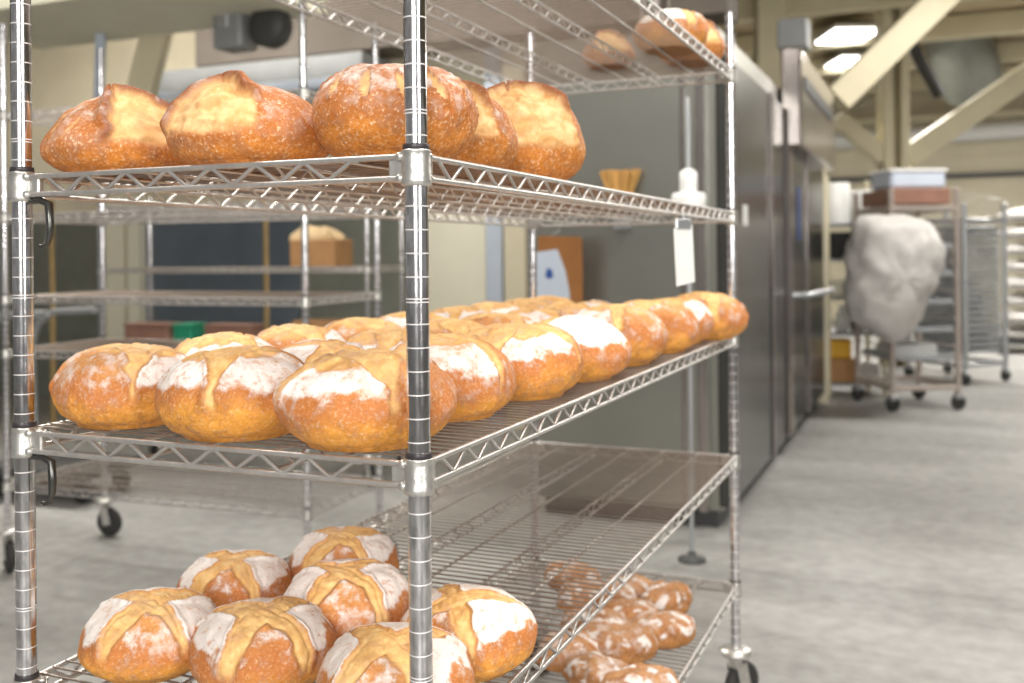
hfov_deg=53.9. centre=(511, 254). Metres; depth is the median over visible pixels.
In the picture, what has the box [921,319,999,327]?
sheet pan
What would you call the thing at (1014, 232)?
sack
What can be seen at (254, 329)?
crate
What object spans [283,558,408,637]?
round loaf
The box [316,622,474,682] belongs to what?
round loaf
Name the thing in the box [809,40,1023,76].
beam
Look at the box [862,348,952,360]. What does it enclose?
sheet pan
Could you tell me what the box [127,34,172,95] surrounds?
trim
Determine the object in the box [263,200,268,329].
pipe
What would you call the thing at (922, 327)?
sheet pan
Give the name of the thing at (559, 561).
loaf
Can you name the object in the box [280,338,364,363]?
round loaf
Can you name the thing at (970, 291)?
sheet pan
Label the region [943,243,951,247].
sheet pan
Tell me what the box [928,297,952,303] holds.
sheet pan
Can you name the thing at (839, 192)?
paper roll
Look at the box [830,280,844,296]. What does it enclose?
tub
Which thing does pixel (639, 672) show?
loaf
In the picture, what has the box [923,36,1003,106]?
air duct
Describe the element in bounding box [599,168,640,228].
brush
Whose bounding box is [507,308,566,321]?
round loaf
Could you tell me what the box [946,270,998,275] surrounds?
sheet pan
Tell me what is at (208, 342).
round loaf
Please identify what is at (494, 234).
trim
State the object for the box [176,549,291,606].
round loaf
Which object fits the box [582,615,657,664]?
loaf
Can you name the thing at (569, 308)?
round loaf
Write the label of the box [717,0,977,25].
beam
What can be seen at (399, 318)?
round loaf
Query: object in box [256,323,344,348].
round loaf
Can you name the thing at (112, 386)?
round loaf
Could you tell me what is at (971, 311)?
sheet pan
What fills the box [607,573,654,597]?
loaf
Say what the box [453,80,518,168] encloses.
round loaf
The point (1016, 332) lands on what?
sack
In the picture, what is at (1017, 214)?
sack
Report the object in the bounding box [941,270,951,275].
sheet pan
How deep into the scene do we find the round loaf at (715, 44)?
2.58 m
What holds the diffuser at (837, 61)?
attached to the ceiling lamp at (843, 58)
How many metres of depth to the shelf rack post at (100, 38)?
7.08 m
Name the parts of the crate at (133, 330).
lid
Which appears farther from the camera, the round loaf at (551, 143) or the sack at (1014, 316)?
the sack at (1014, 316)
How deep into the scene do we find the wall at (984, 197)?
17.46 m
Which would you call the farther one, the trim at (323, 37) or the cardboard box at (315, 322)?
the trim at (323, 37)
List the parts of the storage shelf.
post, post, post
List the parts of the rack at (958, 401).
post, post, post, post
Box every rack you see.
[0,0,397,572]
[8,0,758,682]
[95,198,406,486]
[851,188,965,411]
[904,203,1010,384]
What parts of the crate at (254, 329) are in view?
lid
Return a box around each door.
[0,221,98,396]
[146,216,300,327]
[300,206,405,318]
[428,213,486,422]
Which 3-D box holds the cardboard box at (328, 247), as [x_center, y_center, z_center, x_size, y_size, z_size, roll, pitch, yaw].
[-1.103,-0.051,5.737,0.326,0.236,0.242,-1,0,18]
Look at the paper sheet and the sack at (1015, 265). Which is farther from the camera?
the sack at (1015, 265)
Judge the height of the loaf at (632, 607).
0.080 m
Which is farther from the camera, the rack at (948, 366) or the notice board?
the rack at (948, 366)
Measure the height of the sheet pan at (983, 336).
0.041 m
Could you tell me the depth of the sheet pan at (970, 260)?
9.41 m
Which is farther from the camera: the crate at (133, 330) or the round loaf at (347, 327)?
the crate at (133, 330)
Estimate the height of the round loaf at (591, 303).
0.102 m
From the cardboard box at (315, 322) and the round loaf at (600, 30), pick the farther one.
the cardboard box at (315, 322)
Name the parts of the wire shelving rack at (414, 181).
post, shelf, shelf, shelf, post, shelf, post, shelf, post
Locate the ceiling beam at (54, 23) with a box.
[0,0,325,49]
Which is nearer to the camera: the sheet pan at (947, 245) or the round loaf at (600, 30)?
the round loaf at (600, 30)
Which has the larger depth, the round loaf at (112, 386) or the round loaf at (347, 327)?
the round loaf at (347, 327)
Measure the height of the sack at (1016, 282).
0.185 m
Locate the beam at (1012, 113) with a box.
[854,109,1023,125]
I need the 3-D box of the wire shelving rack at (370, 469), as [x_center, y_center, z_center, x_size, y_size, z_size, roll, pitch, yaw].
[-1.512,0.444,5.885,1.860,1.626,0.553,-1,0,18]
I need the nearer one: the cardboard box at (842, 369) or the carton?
the carton
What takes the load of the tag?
hanging from the wire shelving rack at (414, 181)
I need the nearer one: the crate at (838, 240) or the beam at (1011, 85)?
the crate at (838, 240)
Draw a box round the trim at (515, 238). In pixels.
[502,43,529,429]
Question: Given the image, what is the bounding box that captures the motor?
[213,9,292,53]
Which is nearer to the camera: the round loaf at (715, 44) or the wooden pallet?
the round loaf at (715, 44)
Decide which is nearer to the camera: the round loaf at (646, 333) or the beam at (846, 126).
the round loaf at (646, 333)
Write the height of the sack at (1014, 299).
0.185 m
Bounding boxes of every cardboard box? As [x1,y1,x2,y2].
[289,225,352,266]
[292,319,340,326]
[831,357,854,381]
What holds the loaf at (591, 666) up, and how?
on the wire shelving rack at (414, 181)
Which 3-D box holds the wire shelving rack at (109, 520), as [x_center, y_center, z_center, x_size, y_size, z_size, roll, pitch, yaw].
[-1.262,0.162,4.013,1.515,2.184,0.630,-1,0,20]
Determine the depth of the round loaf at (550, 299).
2.79 m
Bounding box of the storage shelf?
[826,177,887,396]
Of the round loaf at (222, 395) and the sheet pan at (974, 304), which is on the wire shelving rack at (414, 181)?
the round loaf at (222, 395)
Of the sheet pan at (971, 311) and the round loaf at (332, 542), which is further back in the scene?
the sheet pan at (971, 311)
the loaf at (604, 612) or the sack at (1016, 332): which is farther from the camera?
the sack at (1016, 332)
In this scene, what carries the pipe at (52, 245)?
on the floor
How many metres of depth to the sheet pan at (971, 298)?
9.45 m
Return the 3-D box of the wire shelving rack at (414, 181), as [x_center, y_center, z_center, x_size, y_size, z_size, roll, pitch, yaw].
[-0.012,0.295,2.041,0.683,1.895,1.916,-1,0,23]
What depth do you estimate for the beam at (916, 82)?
15.93 m
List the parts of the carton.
lid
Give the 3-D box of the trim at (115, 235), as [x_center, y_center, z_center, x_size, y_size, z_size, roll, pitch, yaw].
[-3.407,0.386,8.688,0.248,1.778,0.127,-1,0,23]
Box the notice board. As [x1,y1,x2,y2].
[538,229,582,302]
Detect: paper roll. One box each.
[829,182,849,222]
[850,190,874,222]
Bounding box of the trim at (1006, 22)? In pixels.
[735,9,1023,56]
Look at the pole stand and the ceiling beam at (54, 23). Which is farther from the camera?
the ceiling beam at (54, 23)
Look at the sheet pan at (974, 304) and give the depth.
9.46 m
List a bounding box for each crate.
[123,322,182,339]
[203,323,264,335]
[830,232,850,258]
[862,188,949,207]
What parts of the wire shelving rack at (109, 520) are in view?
post, shelf, post, shelf, shelf, shelf, shelf, post, post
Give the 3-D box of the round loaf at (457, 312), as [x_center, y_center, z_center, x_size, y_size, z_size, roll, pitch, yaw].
[-0.127,0.169,2.284,0.194,0.106,0.193,-1,0,-5]
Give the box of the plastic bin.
[868,169,947,190]
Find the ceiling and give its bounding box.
[717,0,1023,94]
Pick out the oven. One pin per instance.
(785, 136)
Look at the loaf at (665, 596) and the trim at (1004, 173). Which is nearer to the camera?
the loaf at (665, 596)
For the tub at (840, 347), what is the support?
on the cardboard box at (842, 369)
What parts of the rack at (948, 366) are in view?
post, post, post, post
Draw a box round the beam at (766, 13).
[753,0,786,89]
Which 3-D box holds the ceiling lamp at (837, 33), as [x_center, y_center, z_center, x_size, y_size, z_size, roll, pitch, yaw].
[4.070,-2.748,12.192,0.610,0.226,0.864,-1,0,0]
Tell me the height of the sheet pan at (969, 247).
0.041 m
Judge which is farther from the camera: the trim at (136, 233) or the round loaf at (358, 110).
the trim at (136, 233)
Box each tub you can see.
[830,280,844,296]
[831,338,852,357]
[876,341,936,354]
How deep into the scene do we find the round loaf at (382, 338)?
1.59 m
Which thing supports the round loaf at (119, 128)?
on the wire shelving rack at (414, 181)
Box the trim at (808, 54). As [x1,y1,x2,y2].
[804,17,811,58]
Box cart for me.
[0,306,140,503]
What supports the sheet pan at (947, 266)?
in the rack at (948, 366)
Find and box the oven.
[535,0,835,526]
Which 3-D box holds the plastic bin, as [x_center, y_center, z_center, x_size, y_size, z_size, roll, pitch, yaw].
[3.185,-0.601,8.103,0.483,0.154,0.381,-1,0,-6]
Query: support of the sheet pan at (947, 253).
in the rack at (948, 366)
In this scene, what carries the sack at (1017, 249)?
on the sack at (1015, 265)
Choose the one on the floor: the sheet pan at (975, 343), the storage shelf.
the storage shelf
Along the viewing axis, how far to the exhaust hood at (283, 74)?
7.44 m
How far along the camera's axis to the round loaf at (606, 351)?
1.73 m
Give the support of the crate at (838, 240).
on the storage shelf
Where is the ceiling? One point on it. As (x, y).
(969, 7)
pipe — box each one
[49,200,56,429]
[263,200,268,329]
[834,121,1023,149]
[909,42,944,98]
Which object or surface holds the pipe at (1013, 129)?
attached to the wall at (984, 197)
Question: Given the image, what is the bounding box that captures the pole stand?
[671,97,705,564]
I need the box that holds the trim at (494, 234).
[484,47,505,423]
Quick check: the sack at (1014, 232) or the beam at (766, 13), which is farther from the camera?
the sack at (1014, 232)
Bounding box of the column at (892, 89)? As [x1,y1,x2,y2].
[875,7,911,366]
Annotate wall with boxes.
[0,31,629,223]
[826,90,1023,321]
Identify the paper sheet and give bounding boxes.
[537,249,569,298]
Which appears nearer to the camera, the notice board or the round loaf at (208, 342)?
the round loaf at (208, 342)
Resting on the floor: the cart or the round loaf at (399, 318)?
the cart
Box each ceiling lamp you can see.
[812,18,874,43]
[823,52,863,67]
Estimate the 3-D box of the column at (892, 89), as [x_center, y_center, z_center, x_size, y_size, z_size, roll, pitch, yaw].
[4.138,-0.830,10.922,0.274,4.064,0.254,-1,0,0]
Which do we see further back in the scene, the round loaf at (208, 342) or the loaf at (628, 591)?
the loaf at (628, 591)
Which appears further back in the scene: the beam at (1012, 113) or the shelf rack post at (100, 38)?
the beam at (1012, 113)
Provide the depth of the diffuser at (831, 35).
12.13 m
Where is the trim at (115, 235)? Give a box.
[105,196,125,338]
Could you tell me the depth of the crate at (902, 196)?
7.84 m
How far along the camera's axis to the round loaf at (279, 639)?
1.25 m
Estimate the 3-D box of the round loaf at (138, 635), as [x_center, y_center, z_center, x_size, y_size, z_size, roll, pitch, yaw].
[-0.486,0.503,1.356,0.184,0.103,0.186,-1,0,35]
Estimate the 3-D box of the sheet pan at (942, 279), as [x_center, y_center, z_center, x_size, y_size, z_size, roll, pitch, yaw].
[4.262,0.234,9.668,0.457,0.041,0.610,-1,0,-26]
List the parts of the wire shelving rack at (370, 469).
post, post, shelf, shelf, post, post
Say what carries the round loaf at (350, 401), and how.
on the wire shelving rack at (414, 181)
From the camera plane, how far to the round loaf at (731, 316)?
2.55 m
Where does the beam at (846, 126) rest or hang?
attached to the column at (892, 89)
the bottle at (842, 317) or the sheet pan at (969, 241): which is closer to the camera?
the bottle at (842, 317)
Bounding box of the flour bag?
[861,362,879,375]
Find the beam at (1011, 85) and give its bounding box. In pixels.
[910,63,1023,166]
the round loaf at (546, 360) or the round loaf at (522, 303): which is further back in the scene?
the round loaf at (522, 303)
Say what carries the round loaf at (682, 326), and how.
on the wire shelving rack at (414, 181)
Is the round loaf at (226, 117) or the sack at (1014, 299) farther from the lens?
the sack at (1014, 299)
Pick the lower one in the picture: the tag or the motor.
the tag
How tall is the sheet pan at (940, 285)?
0.041 m
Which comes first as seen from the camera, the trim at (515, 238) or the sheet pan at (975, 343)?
the trim at (515, 238)
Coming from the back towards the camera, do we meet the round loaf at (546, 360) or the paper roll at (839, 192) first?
the paper roll at (839, 192)
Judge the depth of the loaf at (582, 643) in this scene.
2.15 m
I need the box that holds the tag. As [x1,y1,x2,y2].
[674,212,694,285]
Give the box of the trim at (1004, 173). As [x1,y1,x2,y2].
[829,171,1023,181]
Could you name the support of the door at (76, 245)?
in the wall at (61, 76)
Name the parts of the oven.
panel, corner post, door, edge trim, door, door, edge trim, door, handle, post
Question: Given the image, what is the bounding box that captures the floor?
[0,320,1023,682]
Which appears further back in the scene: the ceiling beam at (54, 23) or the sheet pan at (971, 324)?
the sheet pan at (971, 324)
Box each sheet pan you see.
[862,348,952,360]
[914,322,952,331]
[914,332,999,340]
[914,338,999,346]
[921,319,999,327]
[923,313,999,320]
[925,307,999,314]
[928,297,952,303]
[928,301,999,307]
[930,294,999,301]
[933,288,999,294]
[934,226,998,230]
[936,283,999,288]
[937,345,999,353]
[938,232,998,236]
[939,276,998,281]
[940,239,998,243]
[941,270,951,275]
[942,327,999,333]
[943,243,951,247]
[944,264,998,268]
[945,252,998,255]
[945,258,998,262]
[946,245,998,249]
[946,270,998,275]
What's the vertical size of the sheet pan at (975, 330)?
0.041 m
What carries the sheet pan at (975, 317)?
in the rack at (948, 366)
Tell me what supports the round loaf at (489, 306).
on the wire shelving rack at (414, 181)
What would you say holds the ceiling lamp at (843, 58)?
attached to the ceiling
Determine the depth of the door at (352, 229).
7.77 m
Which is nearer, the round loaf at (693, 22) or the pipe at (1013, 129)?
the round loaf at (693, 22)
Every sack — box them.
[842,214,946,343]
[998,207,1023,221]
[999,225,1023,238]
[1000,292,1023,306]
[1000,309,1023,323]
[1000,326,1023,340]
[1001,275,1023,289]
[1007,241,1023,255]
[1007,259,1023,272]
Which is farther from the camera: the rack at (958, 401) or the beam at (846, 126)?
the beam at (846, 126)
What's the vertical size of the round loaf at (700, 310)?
0.111 m
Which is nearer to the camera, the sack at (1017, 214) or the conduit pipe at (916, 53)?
the conduit pipe at (916, 53)
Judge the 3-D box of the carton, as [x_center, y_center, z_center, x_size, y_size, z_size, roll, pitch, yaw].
[-1.909,0.463,5.959,0.137,0.114,0.163,-1,0,18]
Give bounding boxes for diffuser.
[816,28,874,43]
[825,56,859,67]
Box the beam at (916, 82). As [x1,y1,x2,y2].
[822,65,1019,93]
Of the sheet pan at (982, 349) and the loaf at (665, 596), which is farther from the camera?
the sheet pan at (982, 349)
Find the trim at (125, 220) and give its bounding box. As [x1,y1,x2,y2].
[125,220,127,322]
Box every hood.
[157,51,389,102]
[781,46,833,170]
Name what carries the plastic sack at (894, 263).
hanging from the rack at (958, 401)
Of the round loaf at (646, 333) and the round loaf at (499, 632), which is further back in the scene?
the round loaf at (646, 333)
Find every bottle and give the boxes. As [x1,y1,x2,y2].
[836,305,848,331]
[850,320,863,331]
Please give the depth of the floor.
4.39 m
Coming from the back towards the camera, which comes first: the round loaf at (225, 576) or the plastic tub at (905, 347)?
the plastic tub at (905, 347)
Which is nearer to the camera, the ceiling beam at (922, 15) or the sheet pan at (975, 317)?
the ceiling beam at (922, 15)
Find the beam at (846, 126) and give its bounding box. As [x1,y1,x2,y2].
[834,111,882,163]
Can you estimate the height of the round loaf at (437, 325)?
0.108 m
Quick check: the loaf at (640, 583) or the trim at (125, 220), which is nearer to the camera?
the loaf at (640, 583)
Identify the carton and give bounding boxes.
[172,322,206,339]
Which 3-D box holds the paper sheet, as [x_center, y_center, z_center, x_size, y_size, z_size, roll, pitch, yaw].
[0.182,0.214,4.610,0.188,0.478,0.007,-1,0,23]
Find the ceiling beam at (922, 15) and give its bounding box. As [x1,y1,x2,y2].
[828,0,959,110]
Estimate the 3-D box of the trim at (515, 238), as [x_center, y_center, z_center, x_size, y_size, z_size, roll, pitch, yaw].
[0.043,-0.663,7.215,0.171,3.810,0.152,-1,0,23]
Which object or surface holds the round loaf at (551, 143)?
on the wire shelving rack at (414, 181)
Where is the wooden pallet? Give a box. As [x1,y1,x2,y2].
[992,337,1023,353]
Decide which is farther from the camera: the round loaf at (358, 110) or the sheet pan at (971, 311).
the sheet pan at (971, 311)
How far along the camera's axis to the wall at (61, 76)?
8.98 m
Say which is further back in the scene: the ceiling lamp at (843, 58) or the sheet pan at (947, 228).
the ceiling lamp at (843, 58)
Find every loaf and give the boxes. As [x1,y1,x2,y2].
[39,83,190,171]
[49,342,186,429]
[77,587,216,682]
[154,345,303,442]
[159,70,328,164]
[175,331,273,356]
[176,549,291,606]
[188,596,337,682]
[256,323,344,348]
[273,348,457,452]
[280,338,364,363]
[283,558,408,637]
[288,526,398,578]
[311,63,478,158]
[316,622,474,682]
[325,317,401,340]
[345,327,436,349]
[380,311,443,327]
[389,333,516,422]
[399,583,537,682]
[429,318,483,333]
[432,306,487,318]
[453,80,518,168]
[461,312,534,325]
[466,322,582,400]
[471,301,519,313]
[487,80,585,179]
[503,298,547,308]
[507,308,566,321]
[530,295,573,303]
[536,630,598,673]
[538,315,631,382]
[539,301,588,314]
[544,558,601,592]
[557,578,600,612]
[560,605,626,630]
[562,650,629,682]
[573,304,667,366]
[576,300,609,306]
[582,30,634,70]
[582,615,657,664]
[589,580,637,604]
[599,662,679,682]
[604,598,659,620]
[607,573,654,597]
[622,299,699,353]
[630,610,695,649]
[632,8,709,55]
[641,580,691,613]
[654,297,713,343]
[661,20,724,67]
[677,291,748,339]
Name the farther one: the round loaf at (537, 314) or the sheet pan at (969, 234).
the sheet pan at (969, 234)
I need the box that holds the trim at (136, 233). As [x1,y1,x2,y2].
[126,195,146,322]
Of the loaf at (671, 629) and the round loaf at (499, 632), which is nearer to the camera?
the round loaf at (499, 632)
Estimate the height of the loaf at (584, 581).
0.077 m
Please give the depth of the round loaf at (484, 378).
1.33 m
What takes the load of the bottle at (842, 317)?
on the storage shelf
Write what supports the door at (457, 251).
in the wall at (61, 76)
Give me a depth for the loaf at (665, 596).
2.46 m
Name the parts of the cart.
handle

